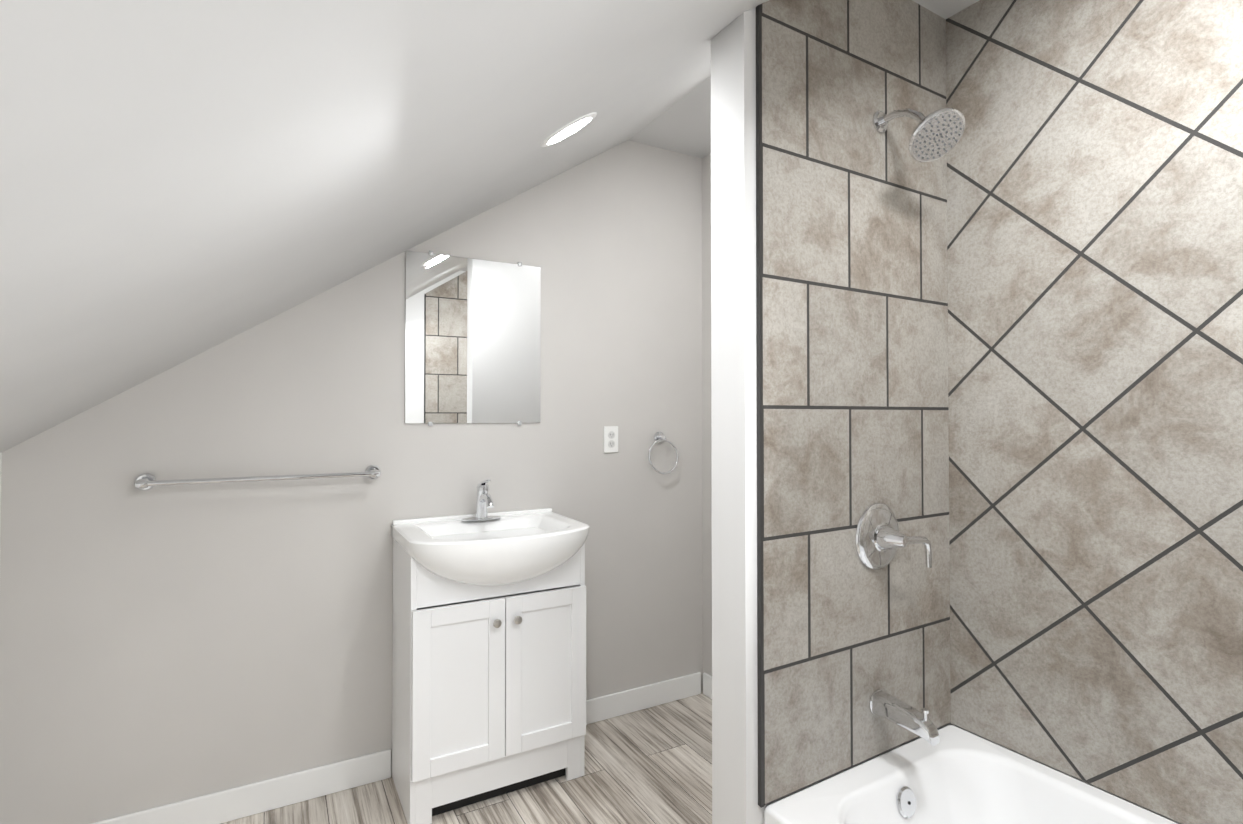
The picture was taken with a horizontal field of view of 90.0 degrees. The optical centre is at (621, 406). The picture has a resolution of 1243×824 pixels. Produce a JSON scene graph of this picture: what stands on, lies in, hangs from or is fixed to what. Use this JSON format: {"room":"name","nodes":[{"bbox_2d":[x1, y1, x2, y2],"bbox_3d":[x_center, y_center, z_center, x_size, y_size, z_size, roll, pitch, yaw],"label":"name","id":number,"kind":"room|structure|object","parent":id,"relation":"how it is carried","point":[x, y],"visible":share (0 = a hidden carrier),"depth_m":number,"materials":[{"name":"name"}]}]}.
{"room":"bathroom","nodes":[
{"label":"bathroom","id":0,"kind":"room"},
{"bbox_2d":[0,453,1,532],"bbox_3d":[-1.038,0.690,0.377,0.100,1.240,3.080,0,-1,-29],"label":"wall","id":1,"kind":"structure","parent":0,"point":[0,490],"depth_m":1.75,"materials":[{"name":"grey paint"}]},
{"bbox_2d":[0,140,702,823],"bbox_3d":[-0.601,0.023,2.454,2.885,2.630,0.100,0,-1,-29],"label":"wall","id":2,"kind":"structure","parent":0,"point":[164,644],"depth_m":2.14,"materials":[{"name":"grey paint"}]},
{"bbox_2d":[91,749,390,823],"bbox_3d":[-1.288,1.282,1.987,1.046,0.100,0.013,0,-1,-29],"label":"baseboard","id":3,"kind":"structure","parent":2,"relation":"attached to","point":[227,805],"depth_m":2.05,"materials":[{"name":"white wood"}]},
{"bbox_2d":[134,465,380,490],"bbox_3d":[-1.159,0.232,2.036,0.708,0.054,0.078,0,-1,-29],"label":"towel rail","id":4,"kind":"object","parent":2,"relation":"attached to","point":[145,481],"visible":1,"depth_m":1.98,"materials":[{"name":"silver metal"}]},
{"bbox_2d":[405,251,540,425],"bbox_3d":[-0.563,-0.256,2.415,0.530,0.657,0.010,0,-1,-29],"label":"mirror","id":5,"kind":"object","parent":2,"relation":"attached to","point":[472,339],"visible":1,"depth_m":2.40,"materials":[{"name":"clear glass"}]},
{"bbox_2d":[604,426,617,452],"bbox_3d":[-0.044,0.141,2.701,0.070,0.115,0.009,0,-1,-29],"label":"electrical outlet plate","id":6,"kind":"object","parent":2,"relation":"attached to","point":[610,439],"visible":1,"depth_m":2.70,"materials":[{"name":"white plastic"}]},
{"bbox_2d":[586,672,700,724],"bbox_3d":[0.039,1.292,2.731,0.761,0.100,0.013,0,-1,-29],"label":"baseboard","id":7,"kind":"structure","parent":2,"relation":"attached to","point":[605,707],"depth_m":2.75,"materials":[{"name":"white wood"}]},
{"bbox_2d":[648,432,677,473],"bbox_3d":[0.183,0.206,2.800,0.160,0.190,0.058,0,-1,-29],"label":"towel ring","id":8,"kind":"object","parent":2,"relation":"attached to","point":[659,437],"visible":1,"depth_m":2.80,"materials":[{"name":"silver metal"}]},
{"bbox_2d":[0,0,768,452],"bbox_3d":[-0.174,-0.575,0.935,2.137,1.515,3.180,0,-1,-29],"label":"ceiling","id":9,"kind":"structure","parent":0,"point":[182,180],"depth_m":0.86,"materials":[{"name":"paint"}]},
{"bbox_2d":[540,112,596,146],"bbox_3d":[-0.148,-0.772,1.732,0.151,0.100,0.180,0,-1,-29],"label":"recessed light","id":10,"kind":"object","parent":9,"relation":"in","point":[568,129],"visible":0.96,"depth_m":1.71,"materials":[{"name":"white"}]},
{"bbox_2d":[221,692,711,823],"bbox_3d":[0.152,1.349,1.092,2.885,0.060,3.180,0,-1,-29],"label":"floor","id":11,"kind":"structure","parent":0,"point":[651,765],"depth_m":2.15,"materials":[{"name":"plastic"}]},
{"bbox_2d":[391,479,588,823],"bbox_3d":[-0.447,0.799,2.193,0.626,1.070,0.483,0,-1,-29],"label":"bathroom vanity","id":12,"kind":"object","parent":11,"relation":"on","point":[489,663],"visible":1,"depth_m":2.08,"materials":[{"name":"white wood"}]},
{"bbox_2d":[461,479,500,520],"bbox_3d":[-0.506,0.344,2.305,0.153,0.157,0.147,0,-1,-29],"label":"faucet","id":13,"kind":"object","parent":12,"relation":"on","point":[484,501],"depth_m":2.32,"materials":[{"name":"silver metal"}]},
{"bbox_2d":[764,725,1177,823],"bbox_3d":[1.099,1.136,0.997,0.780,0.365,1.644,0,-1,-31],"label":"bathtub","id":14,"kind":"object","parent":11,"relation":"on","point":[955,775],"visible":1,"depth_m":1.64,"materials":[{"name":"white ceramic"}]},
{"bbox_2d":[629,0,978,157],"bbox_3d":[1.084,-1.263,1.650,0.748,0.120,3.180,0,-1,-29],"label":"ceiling","id":15,"kind":"structure","parent":0,"point":[683,125],"depth_m":2.60,"materials":[{"name":"paint"}]},
{"bbox_2d":[711,7,948,823],"bbox_3d":[0.619,0.063,1.758,0.832,2.530,0.125,0,-1,-31],"label":"wall","id":16,"kind":"structure","parent":0,"point":[734,458],"depth_m":1.52,"materials":[{"name":"white paint"}]},
{"bbox_2d":[756,5,763,807],"bbox_3d":[0.335,-0.011,1.506,0.009,1.937,0.012,0,-1,-31],"label":"trim","id":17,"kind":"structure","parent":16,"relation":"attached to","point":[760,578],"depth_m":1.50,"materials":[{"name":"grey"}]},
{"bbox_2d":[760,0,950,805],"bbox_3d":[0.670,-0.121,1.712,0.775,2.163,0.010,0,-1,-31],"label":"wall tile","id":18,"kind":"structure","parent":16,"relation":"attached to","point":[855,326],"depth_m":1.67,"materials":[{"name":"beige tile"}]},
{"bbox_2d":[855,503,931,569],"bbox_3d":[0.743,0.357,1.691,0.210,0.184,0.092,0,-1,-31],"label":"shower valve","id":19,"kind":"object","parent":18,"relation":"attached to","point":[880,538],"visible":1,"depth_m":1.69,"materials":[{"name":"silver metal"}]},
{"bbox_2d":[869,689,939,745],"bbox_3d":[0.748,0.814,1.642,0.066,0.080,0.170,0,-1,-31],"label":"tub spout","id":20,"kind":"object","parent":18,"relation":"attached to","point":[889,707],"visible":1,"depth_m":1.62,"materials":[{"name":"silver metal"}]},
{"bbox_2d":[872,108,964,161],"bbox_3d":[0.776,-0.740,1.642,0.140,0.188,0.235,0,-1,-31],"label":"shower head","id":21,"kind":"object","parent":18,"relation":"attached to","point":[937,134],"visible":1,"depth_m":1.59},
{"bbox_2d":[702,154,1181,823],"bbox_3d":[1.172,0.013,1.746,0.100,2.630,3.030,0,-1,-31],"label":"wall","id":22,"kind":"structure","parent":0,"point":[706,356],"depth_m":2.92,"materials":[{"name":"grey paint"}]},
{"bbox_2d":[703,673,711,698],"bbox_3d":[0.661,1.288,2.460,0.013,0.100,1.060,0,-1,-31],"label":"baseboard","id":23,"kind":"structure","parent":22,"relation":"attached to","point":[707,685],"depth_m":2.88,"materials":[{"name":"white wood"}]},
{"bbox_2d":[946,0,1242,823],"bbox_3d":[1.431,-0.128,1.215,0.010,2.163,1.630,0,-1,-31],"label":"wall tile","id":24,"kind":"structure","parent":22,"relation":"attached to","point":[1095,259],"depth_m":1.57,"materials":[{"name":"beige tile"}]}
]}

